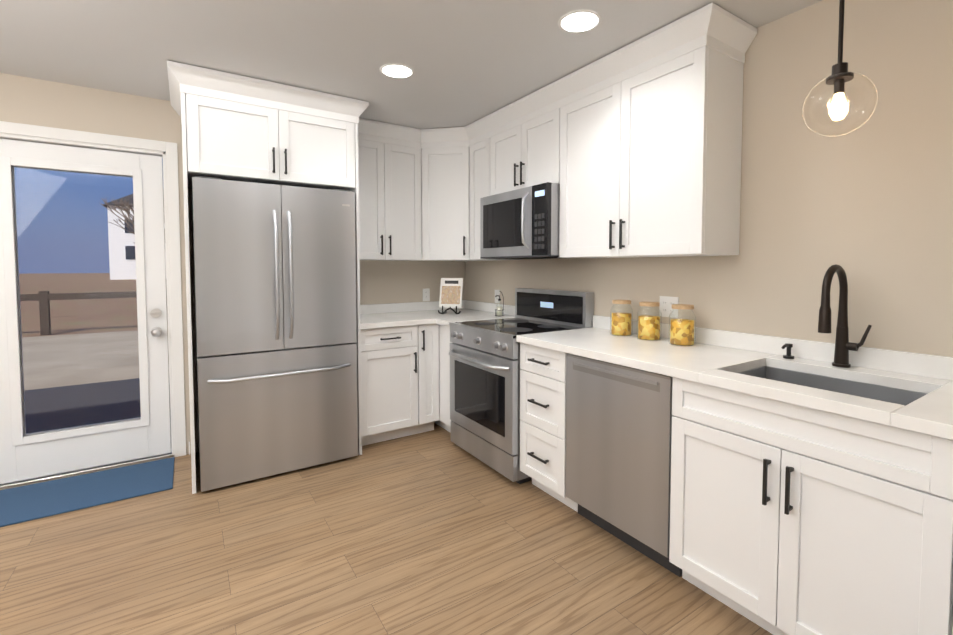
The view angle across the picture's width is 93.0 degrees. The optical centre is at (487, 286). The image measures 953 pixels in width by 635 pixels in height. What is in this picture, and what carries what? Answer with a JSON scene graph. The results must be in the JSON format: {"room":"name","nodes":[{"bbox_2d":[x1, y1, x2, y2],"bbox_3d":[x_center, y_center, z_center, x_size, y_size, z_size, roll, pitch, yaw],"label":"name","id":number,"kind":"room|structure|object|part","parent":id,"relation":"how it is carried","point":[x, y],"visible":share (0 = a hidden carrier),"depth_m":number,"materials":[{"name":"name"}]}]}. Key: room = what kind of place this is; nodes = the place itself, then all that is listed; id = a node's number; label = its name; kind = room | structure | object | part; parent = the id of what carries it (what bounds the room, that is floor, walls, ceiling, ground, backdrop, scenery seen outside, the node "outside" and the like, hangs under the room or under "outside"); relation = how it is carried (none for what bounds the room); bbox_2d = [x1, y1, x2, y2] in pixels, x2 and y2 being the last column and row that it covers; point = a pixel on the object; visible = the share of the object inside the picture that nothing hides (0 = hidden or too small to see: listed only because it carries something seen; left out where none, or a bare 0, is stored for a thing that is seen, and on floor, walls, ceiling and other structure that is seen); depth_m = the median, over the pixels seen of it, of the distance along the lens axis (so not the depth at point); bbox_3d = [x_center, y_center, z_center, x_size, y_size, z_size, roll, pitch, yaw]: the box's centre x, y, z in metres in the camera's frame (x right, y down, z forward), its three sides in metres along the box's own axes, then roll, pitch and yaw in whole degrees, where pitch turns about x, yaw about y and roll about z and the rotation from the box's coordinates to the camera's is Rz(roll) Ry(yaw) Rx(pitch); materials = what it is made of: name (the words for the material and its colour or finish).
{"room":"kitchen","nodes":[
{"label":"kitchen","id":0,"kind":"room"},
{"bbox_2d":[0,73,464,488],"bbox_3d":[-2.746,0.009,2.767,6.000,2.490,0.120,-2,3,-34],"label":"wall","id":1,"kind":"structure","parent":0,"point":[33,101],"depth_m":3.02,"materials":[{"name":"beige paint"}]},
{"bbox_2d":[0,139,170,484],"bbox_3d":[-2.592,0.148,2.866,0.908,2.038,0.221,-2,3,-34],"label":"entry door","id":2,"kind":"structure","parent":1,"relation":"in","point":[27,456],"depth_m":2.89,"materials":[{"name":"white wood"}]},
{"bbox_2d":[0,121,185,489],"bbox_3d":[-2.597,0.113,2.873,1.084,2.152,0.156,-2,3,-34],"label":"door frame","id":3,"kind":"structure","parent":1,"relation":"attached to","point":[167,152],"depth_m":3.06,"materials":[{"name":"white wood"}]},
{"bbox_2d":[358,139,421,260],"bbox_3d":[-0.891,-0.676,3.684,0.635,0.920,0.355,-2,3,-34],"label":"upper cabinet","id":4,"kind":"object","parent":1,"relation":"attached to","point":[389,201],"visible":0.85,"depth_m":3.59,"materials":[{"name":"white wood"}]},
{"bbox_2d":[423,288,429,300],"bbox_3d":[-0.564,0.076,4.149,0.070,0.116,0.007,-2,3,-34],"label":"electrical outlet","id":5,"kind":"object","parent":1,"relation":"attached to","point":[426,294],"visible":1,"depth_m":4.15,"materials":[{"name":"white plastic"}]},
{"bbox_2d":[0,423,772,634],"bbox_3d":[-1.511,1.302,0.969,6.000,0.060,4.332,-2,3,-34],"label":"floor","id":6,"kind":"structure","parent":0,"point":[436,531],"depth_m":2.00,"materials":[{"name":"brown wood"}]},
{"bbox_2d":[0,457,174,526],"bbox_3d":[-2.429,1.196,2.608,1.015,0.010,0.520,-2,3,-34],"label":"doormat","id":7,"kind":"object","parent":6,"relation":"on","point":[25,503],"visible":0.93,"depth_m":2.64,"materials":[{"name":"blue fabric"}]},
{"bbox_2d":[167,60,368,493],"bbox_3d":[-1.467,-0.033,3.097,1.113,2.424,0.739,-2,3,-34],"label":"surround","id":8,"kind":"object","parent":6,"relation":"on","point":[235,127],"visible":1,"depth_m":2.75,"materials":[{"name":"white wood"}]},
{"bbox_2d":[192,176,357,491],"bbox_3d":[-1.444,0.267,3.075,0.910,1.828,0.772,-2,3,-34],"label":"fridge","id":9,"kind":"object","parent":6,"relation":"on","point":[275,303],"visible":1,"depth_m":2.77,"materials":[{"name":"silver metal"}]},
{"bbox_2d":[361,324,438,445],"bbox_3d":[-0.807,0.721,3.617,0.634,0.874,0.660,-2,3,-34],"label":"base cabinet","id":10,"kind":"object","parent":6,"relation":"on","point":[399,381],"visible":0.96,"depth_m":3.38,"materials":[{"name":"white wood"}]},
{"bbox_2d":[434,324,452,432],"bbox_3d":[-0.221,0.710,3.861,0.610,0.874,0.902,-2,3,-34],"label":"base cabinet","id":11,"kind":"object","parent":6,"relation":"on","point":[444,421],"visible":0.19,"depth_m":3.48,"materials":[{"name":"white wood"}]},
{"bbox_2d":[449,288,593,483],"bbox_3d":[0.184,0.606,3.123,0.746,1.145,0.758,-2,3,-34],"label":"range","id":12,"kind":"object","parent":6,"relation":"on","point":[485,389],"visible":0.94,"depth_m":2.96,"materials":[{"name":"silver metal"}]},
{"bbox_3d":[-0.090,0.475,2.934,0.088,0.029,0.705,-2,3,-34],"label":"handle","id":13,"kind":"part","parent":12,"relation":"part of","materials":[{"name":"silver metal"}]},
{"bbox_2d":[520,343,577,511],"bbox_3d":[0.541,0.761,2.674,0.660,0.874,0.384,-2,3,-34],"label":"drawers","id":14,"kind":"object","parent":6,"relation":"on","point":[543,418],"visible":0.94,"depth_m":2.50,"materials":[{"name":"white wood"}]},
{"bbox_2d":[565,353,681,576],"bbox_3d":[0.824,0.782,2.263,0.616,0.868,0.602,-2,3,-34],"label":"dishwasher","id":15,"kind":"object","parent":6,"relation":"on","point":[618,450],"visible":0.65,"depth_m":2.05,"materials":[{"name":"grey metal"}]},
{"bbox_2d":[669,377,952,634],"bbox_3d":[1.214,0.805,1.667,0.660,0.874,0.811,-2,3,-34],"label":"base cabinet","id":16,"kind":"object","parent":6,"relation":"on","point":[788,519],"visible":0.9,"depth_m":1.43,"materials":[{"name":"white wood"}]},
{"bbox_3d":[0.323,0.878,-0.029,2.763,0.874,0.660,-2,3,-34],"label":"base cabinet","id":17,"kind":"object","parent":6,"relation":"on","visible":0},
{"bbox_2d":[360,300,495,328],"bbox_3d":[-0.553,0.214,3.766,1.247,0.118,0.660,-2,3,-34],"label":"countertop","id":18,"kind":"structure","parent":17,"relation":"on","point":[411,313],"depth_m":3.79,"materials":[{"name":"white stone"}]},
{"bbox_2d":[438,278,462,313],"bbox_3d":[-0.312,0.080,3.838,0.202,0.304,0.128,0,3,11],"label":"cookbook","id":19,"kind":"object","parent":18,"relation":"on","point":[451,289],"visible":1,"depth_m":3.84,"materials":[{"name":"white"}]},
{"bbox_2d":[436,304,514,326],"bbox_3d":[-0.057,0.223,3.553,0.657,0.118,0.246,-2,3,-34],"label":"countertop","id":20,"kind":"structure","parent":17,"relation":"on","point":[469,312],"depth_m":3.79,"materials":[{"name":"white stone"}]},
{"bbox_2d":[495,291,503,315],"bbox_3d":[0.096,0.138,3.664,0.083,0.202,0.080,-2,3,-34],"label":"soap bottle","id":21,"kind":"object","parent":20,"relation":"on","point":[500,311],"visible":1,"depth_m":3.65,"materials":[{"name":"clear glass"}]},
{"bbox_2d":[512,315,952,439],"bbox_3d":[0.989,0.386,1.994,0.652,0.307,1.990,-2,3,-34],"label":"countertop","id":22,"kind":"structure","parent":17,"relation":"on","point":[911,391],"depth_m":1.78,"materials":[{"name":"white stone"}]},
{"bbox_2d":[610,300,632,335],"bbox_3d":[0.783,0.181,2.646,0.128,0.203,0.128,-2,3,-34],"label":"jar","id":23,"kind":"object","parent":22,"relation":"on","point":[621,323],"visible":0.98,"depth_m":2.60,"materials":[{"name":"clear glass"}]},
{"bbox_2d":[637,302,661,340],"bbox_3d":[0.889,0.188,2.488,0.128,0.203,0.128,-2,3,-34],"label":"jar","id":24,"kind":"object","parent":22,"relation":"on","point":[649,327],"visible":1,"depth_m":2.44,"materials":[{"name":"clear glass"}]},
{"bbox_2d":[669,304,695,345],"bbox_3d":[1.000,0.195,2.321,0.128,0.203,0.128,-2,3,-34],"label":"jar","id":25,"kind":"object","parent":22,"relation":"on","point":[681,331],"visible":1,"depth_m":2.28,"materials":[{"name":"clear glass"}]},
{"bbox_2d":[781,343,793,358],"bbox_3d":[1.295,0.280,1.957,0.078,0.065,0.042,-2,3,-34],"label":"soap pump","id":26,"kind":"object","parent":22,"relation":"on","point":[789,346],"visible":1,"depth_m":1.96,"materials":[{"name":"black metal"}]},
{"bbox_2d":[818,264,871,367],"bbox_3d":[1.365,0.118,1.732,0.221,0.408,0.120,-2,3,-34],"label":"faucet","id":27,"kind":"object","parent":22,"relation":"on","point":[843,345],"visible":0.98,"depth_m":1.78,"materials":[{"name":"black metal"}]},
{"bbox_2d":[0,0,821,128],"bbox_3d":[-1.511,-1.186,0.862,6.240,0.060,4.572,-2,3,-34],"label":"ceiling","id":28,"kind":"structure","parent":0,"point":[468,62],"depth_m":2.25,"materials":[{"name":"white paint"}]},
{"bbox_2d":[380,63,413,78],"bbox_3d":[-0.516,-1.227,2.578,0.194,0.004,0.194,-2,3,-34],"label":"recessed light","id":29,"kind":"object","parent":28,"relation":"in","point":[395,70],"visible":1,"depth_m":2.56,"materials":[{"name":"white plastic"}]},
{"bbox_2d":[558,10,600,32],"bbox_3d":[0.419,-1.205,2.060,0.194,0.004,0.194,-2,3,-34],"label":"recessed light","id":30,"kind":"object","parent":28,"relation":"in","point":[578,21],"visible":1,"depth_m":2.05,"materials":[{"name":"white"}]},
{"bbox_2d":[802,0,877,136],"bbox_3d":[1.129,-0.834,1.443,0.192,0.692,0.192,-2,3,-34],"label":"pendant light","id":31,"kind":"object","parent":28,"relation":"hanging from","point":[838,78],"visible":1,"depth_m":1.44,"materials":[{"name":"clear glass"}]},
{"bbox_2d":[465,0,952,356],"bbox_3d":[1.035,0.015,2.612,0.120,2.490,4.572,-2,3,-34],"label":"wall","id":32,"kind":"structure","parent":0,"point":[867,206],"depth_m":1.89,"materials":[{"name":"beige paint"}]},
{"bbox_2d":[410,146,493,260],"bbox_3d":[-0.301,-0.687,3.924,0.607,0.920,0.611,-2,3,-34],"label":"upper cabinet","id":33,"kind":"object","parent":32,"relation":"attached to","point":[445,203],"visible":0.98,"depth_m":3.71,"materials":[{"name":"white wood"}]},
{"bbox_2d":[470,138,522,259],"bbox_3d":[0.069,-0.674,3.628,0.322,0.920,0.293,-2,3,-34],"label":"upper cabinet","id":34,"kind":"object","parent":32,"relation":"attached to","point":[480,151],"depth_m":3.58,"materials":[{"name":"white wood"}]},
{"bbox_2d":[495,290,499,302],"bbox_3d":[0.082,0.086,3.930,0.007,0.116,0.070,-2,3,-34],"label":"electrical outlet","id":35,"kind":"object","parent":32,"relation":"attached to","point":[497,292],"visible":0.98,"depth_m":3.92,"materials":[{"name":"white plastic"}]},
{"bbox_2d":[490,109,557,195],"bbox_3d":[0.363,-0.885,3.178,0.322,0.460,0.757,-2,3,-34],"label":"upper cabinet","id":36,"kind":"object","parent":32,"relation":"attached to","point":[524,155],"depth_m":3.05,"materials":[{"name":"white wood"}]},
{"bbox_2d":[480,182,561,258],"bbox_3d":[0.304,-0.424,3.158,0.462,0.451,0.756,-2,3,-34],"label":"microwave","id":37,"kind":"object","parent":36,"relation":"attached to","point":[522,223],"visible":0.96,"depth_m":2.95,"materials":[{"name":"silver metal"}]},
{"bbox_3d":[0.241,-0.423,2.890,0.061,0.365,0.020,-2,3,-34],"label":"handle","id":38,"kind":"part","parent":37,"relation":"part of","materials":[{"name":"silver metal"}]},
{"bbox_2d":[358,3,756,148],"bbox_3d":[0.083,-1.161,2.751,1.246,0.139,2.371,-2,3,-34],"label":"crown molding","id":39,"kind":"structure","parent":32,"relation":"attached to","point":[717,28],"depth_m":2.45,"materials":[{"name":"white wood"}]},
{"bbox_2d":[558,46,743,257],"bbox_3d":[0.834,-0.625,2.482,0.322,0.920,0.932,-2,3,-34],"label":"upper cabinet","id":40,"kind":"object","parent":32,"relation":"attached to","point":[647,163],"depth_m":2.21,"materials":[{"name":"white wood"}]},
{"bbox_2d":[659,296,678,317],"bbox_3d":[1.014,0.114,2.532,0.007,0.116,0.116,-2,3,-34],"label":"electrical outlet","id":41,"kind":"object","parent":32,"relation":"attached to","point":[665,308],"visible":0.75,"depth_m":2.54,"materials":[{"name":"white plastic"}]},
{"label":"outside","id":42,"kind":"structure","parent":0,"visible":0},
{"bbox_2d":[19,273,170,433],"bbox_3d":[-30.765,-1.447,68.216,200.000,0.050,139.880,-2,3,-34],"label":"ground","id":43,"kind":"structure","parent":42,"point":[82,333],"depth_m":7.57,"materials":[{"name":"grey concrete"}]},
{"bbox_2d":[20,291,166,335],"bbox_3d":[-4.711,0.431,12.951,30.000,0.950,0.140,-2,3,-34],"label":"fence","id":44,"kind":"object","parent":43,"relation":"on","point":[46,301],"depth_m":9.76,"materials":[{"name":"brown"}]},
{"bbox_2d":[100,198,134,230],"bbox_3d":[-29.210,-3.691,36.925,3.742,7.153,2.998,-2,3,-34],"label":"bare tree","id":45,"kind":"object","parent":43,"relation":"on","point":[121,209],"depth_m":36.73,"materials":[{"name":"brown plant"}]},
{"bbox_2d":[103,189,165,279],"bbox_3d":[-42.935,-6.714,59.194,10.100,11.250,11.600,-2,3,-34],"label":"house","id":46,"kind":"structure","parent":43,"relation":"on","point":[114,258],"depth_m":52.74,"materials":[{"name":"white"}]},
{"bbox_2d":[109,202,164,234],"bbox_3d":[-17.338,-2.030,23.137,3.030,5.001,2.232,-2,3,-34],"label":"bare tree","id":47,"kind":"object","parent":43,"relation":"on","point":[131,206],"depth_m":22.45,"materials":[{"name":"brown plant"}]}
]}

